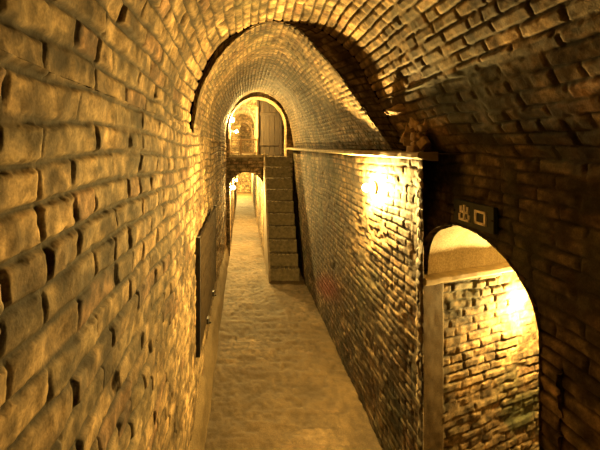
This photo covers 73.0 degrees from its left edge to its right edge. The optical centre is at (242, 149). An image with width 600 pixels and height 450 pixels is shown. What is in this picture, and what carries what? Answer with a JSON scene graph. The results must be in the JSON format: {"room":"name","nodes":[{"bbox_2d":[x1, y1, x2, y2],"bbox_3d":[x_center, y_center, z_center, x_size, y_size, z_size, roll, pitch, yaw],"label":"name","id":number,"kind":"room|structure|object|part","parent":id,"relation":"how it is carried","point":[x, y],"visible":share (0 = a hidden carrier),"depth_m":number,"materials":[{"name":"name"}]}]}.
{"room":"underground passage","nodes":[
{"label":"underground passage","id":0,"kind":"room"},
{"bbox_2d":[0,49,226,449],"bbox_3d":[-0.248,0.712,2.300,0.049,1.617,7.200,0,0,0],"label":"wall","id":1,"kind":"structure","parent":0,"point":[106,200],"depth_m":0.65,"materials":[{"name":"brick"}]},
{"bbox_2d":[196,205,215,356],"bbox_3d":[-0.213,0.741,2.600,0.046,0.602,1.194,0,0,0],"label":"hatch","id":2,"kind":"object","parent":1,"relation":"attached to","point":[206,241],"visible":1,"depth_m":2.28,"materials":[{"name":"brown wood"}]},
{"bbox_2d":[190,246,228,449],"bbox_3d":[-0.226,1.409,2.150,0.084,0.224,6.900,0,0,0],"label":"baseboard","id":3,"kind":"structure","parent":1,"relation":"attached to","point":[203,404],"depth_m":2.56,"materials":[{"name":"paint"}]},
{"bbox_2d":[231,115,253,151],"bbox_3d":[0.000,-0.330,7.901,0.520,0.840,0.014,0,0,0],"label":"wall","id":4,"kind":"structure","parent":0,"point":[239,120],"depth_m":7.90,"materials":[{"name":"brick"}]},
{"bbox_2d":[239,122,252,151],"bbox_3d":[0.060,-0.220,7.996,0.265,0.681,0.200,0,0,0],"label":"trim","id":5,"kind":"structure","parent":4,"relation":"attached to","point":[244,122],"depth_m":8.02,"materials":[{"name":"brick"}]},
{"bbox_2d":[230,107,255,151],"bbox_3d":[-0.005,-0.307,8.320,0.470,0.794,4.340,0,0,0],"label":"wall","id":6,"kind":"structure","parent":0,"point":[240,111],"depth_m":7.28,"materials":[{"name":"brick"}]},
{"bbox_2d":[238,172,250,191],"bbox_3d":[0.051,0.925,14.202,0.702,1.350,0.018,0,0,0],"label":"wall","id":7,"kind":"structure","parent":0,"point":[244,179],"depth_m":14.20,"materials":[{"name":"brick"}]},
{"bbox_2d":[239,123,251,151],"bbox_3d":[0.002,-0.282,10.303,0.603,0.945,0.017,0,0,0],"label":"wall","id":8,"kind":"structure","parent":0,"point":[245,131],"depth_m":10.30,"materials":[{"name":"brick"}]},
{"bbox_2d":[230,173,262,250],"bbox_3d":[0.047,0.910,10.140,0.507,1.220,8.680,0,0,0],"label":"wall","id":9,"kind":"structure","parent":0,"point":[256,183],"depth_m":7.43,"materials":[{"name":"paint"}]},
{"bbox_2d":[229,100,283,155],"bbox_3d":[0.252,-0.406,6.102,1.104,1.032,0.016,0,0,0],"label":"wall","id":10,"kind":"structure","parent":0,"point":[252,104],"depth_m":6.10,"materials":[{"name":"brick"}]},
{"bbox_2d":[256,107,257,151],"bbox_3d":[0.212,-0.280,6.060,0.035,0.740,0.070,0,0,0],"label":"trim","id":11,"kind":"structure","parent":10,"relation":"attached to","point":[256,107],"depth_m":6.03,"materials":[{"name":"stone"}]},
{"bbox_2d":[257,100,281,155],"bbox_3d":[0.400,-0.373,6.065,0.380,0.927,0.050,0,0,0],"label":"door","id":12,"kind":"structure","parent":10,"relation":"in","point":[269,118],"depth_m":6.06,"materials":[{"name":"brown wood"}]},
{"bbox_2d":[226,157,292,255],"bbox_3d":[0.252,0.804,5.662,1.104,1.432,0.020,0,0,0],"label":"wall","id":13,"kind":"structure","parent":0,"point":[234,168],"depth_m":5.66,"materials":[{"name":"brick"}]},
{"bbox_2d":[229,154,267,156],"bbox_3d":[0.057,0.082,5.655,0.596,0.045,0.070,0,0,0],"label":"trim","id":14,"kind":"structure","parent":13,"relation":"attached to","point":[230,155],"depth_m":5.62,"materials":[{"name":"stone"}]},
{"bbox_2d":[229,139,258,153],"bbox_3d":[0.010,-0.050,5.630,0.422,0.220,0.022,0,0,0],"label":"landing railing","id":15,"kind":"object","parent":14,"relation":"on","point":[240,152],"visible":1,"depth_m":5.62,"materials":[{"name":"brown wood"}]},
{"bbox_3d":[-0.030,-0.050,5.630,0.022,0.220,0.022,0,0,0],"label":"post","id":16,"kind":"part","parent":15,"relation":"part of","materials":[{"name":"brown wood"}]},
{"bbox_3d":[0.010,0.040,5.630,0.420,0.020,0.018,0,0,0],"label":"rail","id":17,"kind":"part","parent":15,"relation":"part of","materials":[{"name":"brown wood"}]},
{"bbox_3d":[0.210,-0.050,5.630,0.022,0.220,0.022,0,0,0],"label":"post","id":18,"kind":"part","parent":15,"relation":"part of","materials":[{"name":"brown wood"}]},
{"bbox_2d":[261,180,262,252],"bbox_3d":[0.050,0.921,5.756,0.476,1.217,0.200,0,0,0],"label":"trim","id":19,"kind":"structure","parent":13,"relation":"attached to","point":[261,180],"depth_m":5.84,"materials":[{"name":"stone"}]},
{"bbox_2d":[226,92,293,157],"bbox_3d":[0.252,-0.398,5.602,1.104,1.016,0.019,0,0,0],"label":"wall","id":20,"kind":"structure","parent":0,"point":[254,94],"depth_m":5.60,"materials":[{"name":"brick"}]},
{"bbox_2d":[229,97,286,155],"bbox_3d":[0.205,-0.314,5.766,0.817,0.867,0.340,0,0,0],"label":"trim","id":21,"kind":"structure","parent":20,"relation":"attached to","point":[252,98],"depth_m":5.76,"materials":[{"name":"plaster"}]},
{"bbox_2d":[229,156,292,160],"bbox_3d":[0.300,0.120,8.860,1.300,0.060,6.400,0,0,0],"label":"floor","id":22,"kind":"structure","parent":0,"point":[244,158],"depth_m":5.66,"materials":[{"name":"beige stone"}]},
{"bbox_2d":[204,192,382,449],"bbox_3d":[0.283,1.500,6.600,1.106,0.026,15.800,0,0,0],"label":"floor","id":23,"kind":"structure","parent":0,"point":[281,382],"depth_m":2.70,"materials":[{"name":"beige stone"}]},
{"bbox_2d":[264,153,298,281],"bbox_3d":[0.468,0.770,5.090,0.355,1.461,1.120,0,0,0],"label":"staircase","id":24,"kind":"structure","parent":23,"relation":"on","point":[280,242],"depth_m":5.00,"materials":[{"name":"stone"}]},
{"bbox_2d":[0,0,599,157],"bbox_3d":[0.276,-0.394,2.160,1.065,0.832,6.920,0,0,0],"label":"ceiling","id":25,"kind":"structure","parent":0,"point":[485,77],"depth_m":1.19,"materials":[{"name":"brick"}]},
{"bbox_2d":[292,150,418,449],"bbox_3d":[0.704,0.748,3.614,0.022,1.545,4.072,0,0,0],"label":"wall","id":26,"kind":"structure","parent":0,"point":[356,248],"depth_m":2.24,"materials":[{"name":"brick"}]},
{"bbox_2d":[286,148,437,160],"bbox_3d":[0.666,0.005,3.545,0.128,0.075,4.100,0,0,0],"label":"trim","id":27,"kind":"structure","parent":26,"relation":"attached to","point":[429,156],"depth_m":1.91,"materials":[{"name":"stone"}]},
{"bbox_2d":[362,181,376,193],"bbox_3d":[0.667,0.200,2.120,0.066,0.068,0.068,0,0,0],"label":"wall lamp","id":28,"kind":"object","parent":26,"relation":"attached to","point":[373,187],"visible":1,"depth_m":2.11,"materials":[{"name":"beige"}]},
{"bbox_3d":[0.653,0.200,2.120,0.038,0.042,0.038,0,0,45],"label":"bulb","id":29,"kind":"part","parent":28,"relation":"part of","materials":[{"name":"beige glass"}]},
{"bbox_3d":[0.694,0.200,2.120,0.012,0.068,0.068,0,0,0],"label":"plate","id":30,"kind":"part","parent":28,"relation":"part of","materials":[{"name":"white"}]},
{"bbox_2d":[384,104,430,151],"bbox_3d":[0.733,-0.106,1.700,0.194,0.242,0.236,0,0,-34],"label":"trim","id":31,"kind":"structure","parent":26,"relation":"attached to","point":[415,142],"depth_m":1.65,"materials":[{"name":"stone"}]},
{"bbox_2d":[421,151,423,447],"bbox_3d":[0.736,0.761,1.639,0.009,1.518,0.300,0,0,25],"label":"wall","id":32,"kind":"structure","parent":0,"point":[422,151],"depth_m":1.71,"materials":[{"name":"brick"}]},
{"bbox_2d":[415,159,422,449],"bbox_3d":[0.681,0.773,1.548,0.028,1.494,0.104,0,0,20],"label":"trim","id":33,"kind":"structure","parent":32,"relation":"attached to","point":[419,173],"depth_m":1.52,"materials":[{"name":"brick"}]},
{"bbox_2d":[428,225,506,273],"bbox_3d":[1.787,0.409,1.788,2.381,0.292,0.700,0,0,-22],"label":"ceiling","id":34,"kind":"structure","parent":0,"point":[454,247],"depth_m":1.81,"materials":[{"name":"paint"}]},
{"bbox_2d":[423,271,538,449],"bbox_3d":[1.759,1.035,2.134,2.125,0.970,0.027,0,0,-22],"label":"wall","id":35,"kind":"structure","parent":0,"point":[481,347],"depth_m":1.87,"materials":[{"name":"brick"}]},
{"bbox_2d":[423,262,512,285],"bbox_3d":[1.712,0.565,2.126,2.050,0.041,0.093,0,0,-22],"label":"trim","id":36,"kind":"structure","parent":35,"relation":"attached to","point":[498,268],"depth_m":1.80,"materials":[{"name":"stone"}]},
{"bbox_2d":[423,153,599,449],"bbox_3d":[0.804,0.762,0.329,0.026,1.516,3.258,0,0,0],"label":"wall","id":37,"kind":"structure","parent":0,"point":[548,207],"depth_m":1.04,"materials":[{"name":"brick"}]},
{"bbox_2d":[453,198,497,234],"bbox_3d":[0.785,0.222,1.365,0.019,0.085,0.235,0,0,0],"label":"exit sign","id":38,"kind":"object","parent":37,"relation":"attached to","point":[482,217],"visible":1,"depth_m":1.33,"materials":[{"name":"black metal"}]},
{"bbox_2d":[423,225,543,449],"bbox_3d":[0.817,0.899,1.440,0.045,1.242,0.737,0,0,0],"label":"trim","id":39,"kind":"structure","parent":37,"relation":"attached to","point":[427,242],"depth_m":1.16,"materials":[{"name":"brick"}]},
{"bbox_2d":[556,368,563,449],"bbox_3d":[1.776,1.035,1.407,2.125,0.970,0.028,0,0,-22],"label":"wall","id":40,"kind":"structure","parent":0,"point":[559,376],"depth_m":1.01,"materials":[{"name":"brick"}]},
{"bbox_3d":[0.767,0.014,1.685,0.125,0.005,0.470,0,0,0],"label":"wall","id":41,"kind":"structure","parent":0,"visible":0},
{"bbox_2d":[192,21,406,151],"bbox_3d":[0.278,-0.296,1.900,1.045,0.632,0.010,0,0,0],"label":"trim","id":42,"kind":"structure","parent":41,"relation":"on","point":[341,60],"depth_m":1.90,"materials":[{"name":"brick"}]}
]}

